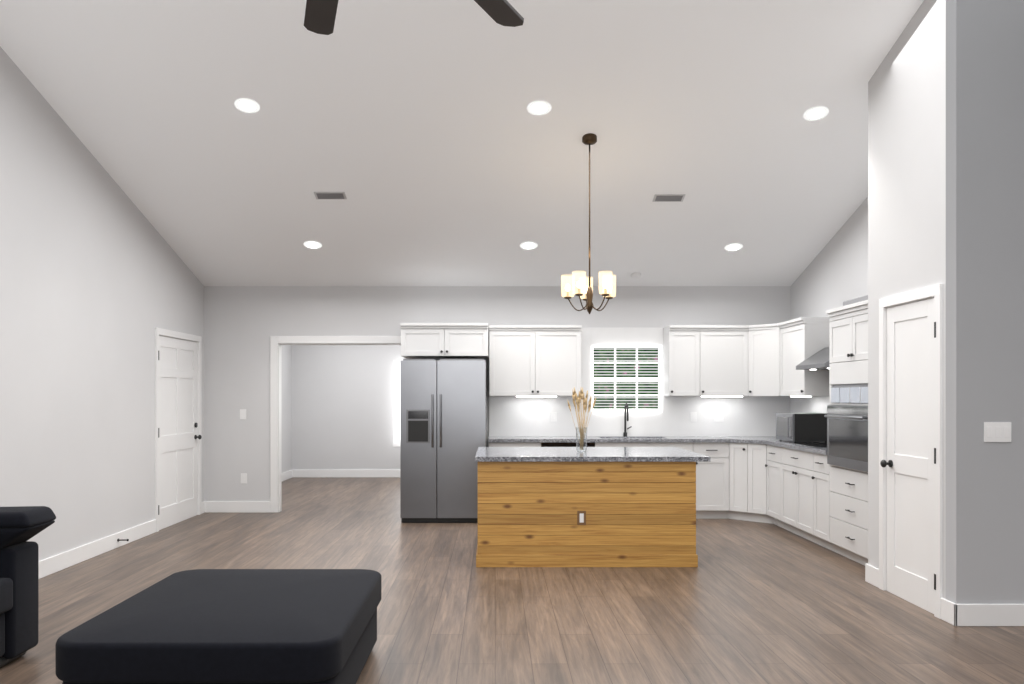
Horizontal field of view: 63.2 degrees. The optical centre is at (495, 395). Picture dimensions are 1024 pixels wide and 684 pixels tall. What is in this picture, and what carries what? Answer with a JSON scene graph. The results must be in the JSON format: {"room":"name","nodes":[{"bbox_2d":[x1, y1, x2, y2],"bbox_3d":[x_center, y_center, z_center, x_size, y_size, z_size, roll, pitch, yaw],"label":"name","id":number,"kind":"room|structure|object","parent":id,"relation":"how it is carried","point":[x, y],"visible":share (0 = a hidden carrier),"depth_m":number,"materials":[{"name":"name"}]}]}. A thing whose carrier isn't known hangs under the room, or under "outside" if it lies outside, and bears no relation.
{"room":"kitchen","nodes":[
{"label":"kitchen","id":0,"kind":"room"},
{"bbox_2d":[0,47,291,560],"bbox_3d":[-3.560,-1.160,5.650,0.120,5.120,17.540,0,0,0],"label":"wall","id":1,"kind":"structure","parent":0,"point":[99,281],"depth_m":6.94,"materials":[{"name":"paint"}]},
{"bbox_2d":[155,327,201,531],"bbox_3d":[-3.514,0.347,9.210,0.169,2.105,1.310,0,0,0],"label":"door","id":2,"kind":"structure","parent":1,"relation":"attached to","point":[178,427],"depth_m":9.18,"materials":[{"name":"white wood"}]},
{"bbox_2d":[39,336,1023,625],"bbox_3d":[0.750,0.340,5.650,8.500,2.120,17.300,0,0,0],"label":"baseboard","id":3,"kind":"structure","parent":1,"relation":"attached to","point":[981,614],"depth_m":9.98,"materials":[{"name":"white"}]},
{"bbox_2d":[292,345,403,469],"bbox_3d":[-1.760,0.040,14.360,3.480,2.720,0.120,0,0,0],"label":"wall","id":4,"kind":"structure","parent":0,"point":[342,407],"depth_m":14.28,"materials":[{"name":"paint"}]},
{"bbox_2d":[393,360,399,446],"bbox_3d":[-1.200,0.125,14.334,1.120,1.490,0.092,0,0,0],"label":"room window","id":5,"kind":"structure","parent":4,"relation":"in","point":[396,400],"depth_m":14.33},
{"bbox_2d":[0,0,923,285],"bbox_3d":[0.750,-2.568,5.650,8.740,2.564,17.540,0,0,0],"label":"ceiling","id":6,"kind":"structure","parent":0,"point":[426,142],"depth_m":6.86,"materials":[{"name":"paint"}]},
{"bbox_2d":[234,98,259,112],"bbox_3d":[-1.952,-2.285,6.550,0.195,0.054,0.188,0,0,0],"label":"recessed light","id":7,"kind":"object","parent":6,"relation":"in","point":[246,105],"visible":1,"depth_m":6.54,"materials":[{"name":"white plastic"}]},
{"bbox_2d":[304,241,321,248],"bbox_3d":[-1.956,-1.621,8.923,0.195,0.054,0.188,0,0,0],"label":"recessed light","id":8,"kind":"object","parent":6,"relation":"in","point":[313,244],"visible":1,"depth_m":8.91,"materials":[{"name":"white plastic"}]},
{"bbox_2d":[314,192,346,198],"bbox_3d":[-1.565,-1.903,7.902,0.290,0.043,0.127,0,0,0],"label":"ceiling vent","id":9,"kind":"object","parent":6,"relation":"in","point":[330,195],"visible":1,"depth_m":7.88,"materials":[{"name":"silver metal"}]},
{"bbox_2d":[304,0,523,34],"bbox_3d":[-0.291,-2.319,1.527,1.571,2.779,1.569,0,0,0],"label":"ceiling fan","id":10,"kind":"object","parent":6,"relation":"hanging from","point":[320,16],"visible":1,"depth_m":2.19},
{"bbox_2d":[520,242,537,249],"bbox_3d":[0.361,-1.616,8.941,0.195,0.054,0.188,0,0,0],"label":"recessed light","id":11,"kind":"object","parent":6,"relation":"in","point":[528,245],"visible":1,"depth_m":8.93,"materials":[{"name":"white plastic"}]},
{"bbox_2d":[527,100,550,114],"bbox_3d":[0.348,-2.277,6.580,0.195,0.054,0.188,0,0,0],"label":"recessed light","id":12,"kind":"object","parent":6,"relation":"in","point":[539,107],"visible":1,"depth_m":6.58,"materials":[{"name":"white plastic"}]},
{"bbox_2d":[561,133,615,313],"bbox_3d":[0.789,-1.441,6.992,0.464,1.512,0.449,0,0,0],"label":"chandelier","id":13,"kind":"object","parent":6,"relation":"hanging from","point":[589,139],"visible":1,"depth_m":6.96,"materials":[{"name":"white glass"}]},
{"bbox_2d":[631,272,640,278],"bbox_3d":[1.636,-1.398,9.665,0.120,0.063,0.122,0,0,0],"label":"smoke detector","id":14,"kind":"object","parent":6,"relation":"attached to","point":[636,275],"visible":1,"depth_m":9.63,"materials":[{"name":"white plastic"}]},
{"bbox_2d":[652,194,685,201],"bbox_3d":[1.658,-1.891,7.946,0.290,0.043,0.127,0,0,0],"label":"ceiling vent","id":15,"kind":"object","parent":6,"relation":"in","point":[668,198],"visible":1,"depth_m":7.93,"materials":[{"name":"silver metal"}]},
{"bbox_2d":[724,243,742,250],"bbox_3d":[2.573,-1.605,8.979,0.195,0.054,0.188,0,0,0],"label":"recessed light","id":16,"kind":"object","parent":6,"relation":"in","point":[734,247],"visible":1,"depth_m":8.98,"materials":[{"name":"white plastic"}]},
{"bbox_2d":[803,106,828,120],"bbox_3d":[2.565,-2.257,6.651,0.195,0.054,0.188,0,0,0],"label":"recessed light","id":17,"kind":"object","parent":6,"relation":"in","point":[816,113],"visible":1,"depth_m":6.64,"materials":[{"name":"white plastic"}]},
{"bbox_2d":[204,286,790,500],"bbox_3d":[0.085,0.030,10.060,7.170,2.740,0.120,0,0,0],"label":"wall","id":18,"kind":"structure","parent":0,"point":[242,324],"depth_m":10.00,"materials":[{"name":"paint"}]},
{"bbox_2d":[240,409,245,418],"bbox_3d":[-3.030,0.220,9.995,0.075,0.120,0.009,0,0,0],"label":"light switch","id":19,"kind":"object","parent":18,"relation":"attached to","point":[242,413],"visible":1,"depth_m":9.99,"materials":[{"name":"white plastic"}]},
{"bbox_2d":[241,473,246,482],"bbox_3d":[-3.020,0.990,9.995,0.075,0.120,0.009,0,0,0],"label":"outlet","id":20,"kind":"object","parent":18,"relation":"attached to","point":[243,477],"visible":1,"depth_m":9.99,"materials":[{"name":"white plastic"}]},
{"bbox_2d":[400,324,451,358],"bbox_3d":[-0.791,-0.620,9.686,0.550,0.340,0.620,0,0,0],"label":"upper cabinet","id":21,"kind":"object","parent":18,"relation":"attached to","point":[418,341],"depth_m":9.38,"materials":[{"name":"white wood"}]},
{"bbox_2d":[452,324,487,358],"bbox_3d":[-0.355,-0.620,9.686,0.550,0.340,0.620,0,0,0],"label":"upper cabinet","id":22,"kind":"object","parent":18,"relation":"attached to","point":[469,341],"depth_m":9.38,"materials":[{"name":"white wood"}]},
{"bbox_2d":[488,328,539,395],"bbox_3d":[0.226,-0.395,9.831,0.592,0.790,0.330,0,0,0],"label":"upper cabinet","id":23,"kind":"object","parent":18,"relation":"attached to","point":[513,353],"depth_m":9.67,"materials":[{"name":"white wood"}]},
{"bbox_2d":[540,328,583,395],"bbox_3d":[0.704,-0.395,9.831,0.593,0.790,0.330,0,0,0],"label":"upper cabinet","id":24,"kind":"object","parent":18,"relation":"attached to","point":[561,349],"depth_m":9.67,"materials":[{"name":"white wood"}]},
{"bbox_2d":[591,344,661,411],"bbox_3d":[1.580,-0.215,10.070,0.960,0.910,0.139,0,0,0],"label":"kitchen window","id":25,"kind":"structure","parent":18,"relation":"in","point":[622,375],"depth_m":10.13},
{"bbox_2d":[660,328,695,395],"bbox_3d":[2.224,-0.395,9.831,0.428,0.790,0.330,0,0,0],"label":"upper cabinet","id":26,"kind":"object","parent":18,"relation":"attached to","point":[679,344],"depth_m":9.67,"materials":[{"name":"white wood"}]},
{"bbox_2d":[690,412,696,421],"bbox_3d":[2.380,0.250,9.979,0.075,0.115,0.009,0,0,0],"label":"outlet","id":27,"kind":"object","parent":18,"relation":"attached to","point":[693,416],"visible":1,"depth_m":9.98,"materials":[{"name":"white plastic"}]},
{"bbox_2d":[696,328,743,395],"bbox_3d":[2.654,-0.395,9.811,0.662,0.790,0.370,0,0,0],"label":"upper cabinet","id":28,"kind":"object","parent":18,"relation":"attached to","point":[719,351],"depth_m":9.67,"materials":[{"name":"white wood"}]},
{"bbox_2d":[0,478,1023,683],"bbox_3d":[0.750,1.450,5.650,8.740,0.100,17.540,0,0,0],"label":"floor","id":29,"kind":"structure","parent":0,"point":[748,602],"depth_m":5.53,"materials":[{"name":"brown wood"}]},
{"bbox_2d":[0,506,55,667],"bbox_3d":[-2.908,0.940,3.400,1.045,0.920,2.300,0,0,0],"label":"sofa","id":30,"kind":"object","parent":29,"relation":"on","point":[20,526],"visible":1,"depth_m":4.33,"materials":[{"name":"black"}]},
{"bbox_2d":[55,569,380,683],"bbox_3d":[-1.202,1.173,3.985,1.155,0.455,1.430,0,0,0],"label":"ottoman","id":31,"kind":"object","parent":29,"relation":"on","point":[256,626],"visible":1,"depth_m":3.45,"materials":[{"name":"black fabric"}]},
{"bbox_2d":[400,359,485,522],"bbox_3d":[-0.573,0.495,9.509,0.935,1.810,0.881,0,0,0],"label":"fridge","id":32,"kind":"object","parent":29,"relation":"on","point":[442,420],"visible":1,"depth_m":9.13,"materials":[{"name":"silver metal"}]},
{"bbox_2d":[489,444,543,446],"bbox_3d":[0.222,0.963,9.709,0.596,0.875,0.575,0,0,0],"label":"base cabinet","id":33,"kind":"object","parent":29,"relation":"on","point":[490,445],"depth_m":9.42,"materials":[{"name":"white"}]},
{"bbox_2d":[544,444,599,446],"bbox_3d":[0.825,0.963,9.709,0.725,0.875,0.575,0,0,0],"label":"dishwasher","id":34,"kind":"object","parent":29,"relation":"on","point":[545,445],"depth_m":9.42,"materials":[{"name":"black metal"}]},
{"bbox_2d":[476,463,697,566],"bbox_3d":[0.750,0.968,7.404,1.812,0.864,1.212,0,0,0],"label":"kitchen island","id":35,"kind":"object","parent":29,"relation":"on","point":[589,507],"depth_m":6.81,"materials":[{"name":"brown wood"}]},
{"bbox_2d":[475,447,710,462],"bbox_3d":[0.795,0.516,7.435,1.919,0.040,1.310,0,0,0],"label":"island countertop","id":36,"kind":"structure","parent":35,"relation":"on","point":[485,454],"depth_m":6.92,"materials":[{"name":"grey stone"}]},
{"bbox_2d":[567,387,595,451],"bbox_3d":[0.777,0.206,7.408,0.256,0.577,0.232,0,0,0],"label":"vase","id":37,"kind":"object","parent":36,"relation":"on","point":[579,398],"visible":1,"depth_m":7.39,"materials":[{"name":"clear glass"}]},
{"bbox_2d":[600,444,687,449],"bbox_3d":[1.714,0.963,9.709,1.167,0.875,0.575,0,0,0],"label":"base cabinet","id":38,"kind":"object","parent":29,"relation":"on","point":[683,446],"depth_m":9.42,"materials":[{"name":"white wood"}]},
{"bbox_2d":[688,440,723,518],"bbox_3d":[2.439,0.963,9.689,0.513,0.875,0.614,0,0,0],"label":"base cabinet","id":39,"kind":"object","parent":29,"relation":"on","point":[709,503],"depth_m":9.43,"materials":[{"name":"white wood"}]},
{"bbox_2d":[724,440,763,522],"bbox_3d":[3.070,0.963,9.524,0.954,0.875,0.944,0,0,0],"label":"base cabinet","id":40,"kind":"object","parent":29,"relation":"on","point":[743,463],"depth_m":9.30,"materials":[{"name":"white wood"}]},
{"bbox_2d":[489,436,723,443],"bbox_3d":[1.287,0.542,9.694,2.726,0.115,0.605,0,0,0],"label":"countertop","id":41,"kind":"structure","parent":40,"relation":"on","point":[492,439],"depth_m":9.42,"materials":[{"name":"grey stone"}]},
{"bbox_2d":[764,444,779,526],"bbox_3d":[3.239,0.963,8.873,0.616,0.875,0.562,0,0,0],"label":"base cabinet","id":42,"kind":"object","parent":29,"relation":"on","point":[771,451],"depth_m":8.95,"materials":[{"name":"white wood"}]},
{"bbox_2d":[780,448,807,538],"bbox_3d":[3.259,0.963,8.210,0.575,0.875,0.995,0,0,0],"label":"base cabinet","id":43,"kind":"object","parent":29,"relation":"on","point":[793,464],"depth_m":8.29,"materials":[{"name":"white wood"}]},
{"bbox_2d":[724,436,827,455],"bbox_3d":[3.091,0.505,8.692,0.882,0.040,2.583,0,0,0],"label":"countertop","id":44,"kind":"structure","parent":43,"relation":"on","point":[735,439],"depth_m":9.07,"materials":[{"name":"grey stone"}]},
{"bbox_2d":[776,413,826,442],"bbox_3d":[3.275,0.334,8.860,0.403,0.301,0.520,0,0,0],"label":"microwave","id":45,"kind":"object","parent":44,"relation":"on","point":[801,427],"visible":0.98,"depth_m":8.60,"materials":[{"name":"black metal"}]},
{"bbox_2d":[788,441,823,447],"bbox_3d":[3.245,0.482,8.210,0.450,0.006,0.700,0,0,0],"label":"cooktop","id":46,"kind":"object","parent":44,"relation":"in","point":[810,444],"depth_m":8.39,"materials":[{"name":"black glass"}]},
{"bbox_2d":[808,452,823,546],"bbox_3d":[3.259,0.963,7.614,0.575,0.875,0.427,0,0,0],"label":"base cabinet","id":47,"kind":"object","parent":29,"relation":"on","point":[815,463],"depth_m":7.72,"materials":[{"name":"white wood"}]},
{"bbox_2d":[824,304,867,565],"bbox_3d":[3.253,0.335,6.925,0.586,2.130,0.950,0,0,0],"label":"tall cabinet","id":48,"kind":"object","parent":29,"relation":"on","point":[845,329],"depth_m":7.03,"materials":[{"name":"white wood"}]},
{"bbox_2d":[843,295,867,305],"bbox_3d":[3.256,-0.796,6.925,0.420,0.070,0.750,0,0,0],"label":"air vent","id":49,"kind":"object","parent":48,"relation":"on","point":[856,300],"visible":0.15,"depth_m":7.03,"materials":[{"name":"grey plastic"}]},
{"bbox_2d":[744,324,775,395],"bbox_3d":[3.055,-0.396,9.503,0.345,0.788,0.350,0,0,0],"label":"upper cabinet","id":50,"kind":"object","parent":0,"relation":"attached to","point":[750,381],"depth_m":9.56,"materials":[{"name":"white wood"}]},
{"bbox_2d":[791,197,867,319],"bbox_3d":[3.610,-0.492,8.195,0.120,3.784,3.850,0,0,0],"label":"wall","id":51,"kind":"structure","parent":0,"point":[834,274],"depth_m":8.63,"materials":[{"name":"paint"}]},
{"bbox_2d":[776,320,823,395],"bbox_3d":[3.361,-0.395,9.041,0.370,0.790,0.781,0,0,0],"label":"upper cabinet","id":52,"kind":"object","parent":51,"relation":"attached to","point":[797,341],"depth_m":8.84,"materials":[{"name":"white wood"}]},
{"bbox_2d":[796,347,830,369],"bbox_3d":[3.325,-0.382,8.220,0.438,0.236,0.760,0,0,0],"label":"range hood","id":53,"kind":"object","parent":51,"relation":"attached to","point":[819,360],"visible":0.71,"depth_m":8.28,"materials":[{"name":"silver metal"}]},
{"bbox_2d":[828,420,867,463],"bbox_3d":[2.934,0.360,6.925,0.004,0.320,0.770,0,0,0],"label":"oven","id":54,"kind":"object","parent":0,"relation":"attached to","point":[848,439],"depth_m":6.90,"materials":[{"name":"silver metal"}]},
{"bbox_2d":[868,0,939,568],"bbox_3d":[2.870,-0.643,5.730,0.120,4.087,1.080,0,0,0],"label":"wall","id":55,"kind":"structure","parent":0,"point":[904,91],"depth_m":5.75,"materials":[{"name":"paint"}]},
{"bbox_2d":[879,284,942,618],"bbox_3d":[2.824,0.347,5.640,0.169,2.105,0.830,0,0,0],"label":"door","id":56,"kind":"structure","parent":55,"relation":"attached to","point":[910,446],"depth_m":5.63,"materials":[{"name":"white wood"}]},
{"bbox_2d":[940,0,1023,603],"bbox_3d":[3.965,-0.660,5.130,2.310,4.120,0.120,0,0,0],"label":"wall","id":57,"kind":"structure","parent":0,"point":[946,145],"depth_m":5.07,"materials":[{"name":"paint"}]},
{"bbox_2d":[984,422,1010,441],"bbox_3d":[3.060,0.220,5.066,0.165,0.120,0.009,0,0,0],"label":"light switch","id":58,"kind":"object","parent":57,"relation":"attached to","point":[997,431],"visible":1,"depth_m":5.06,"materials":[{"name":"white plastic"}]}
]}

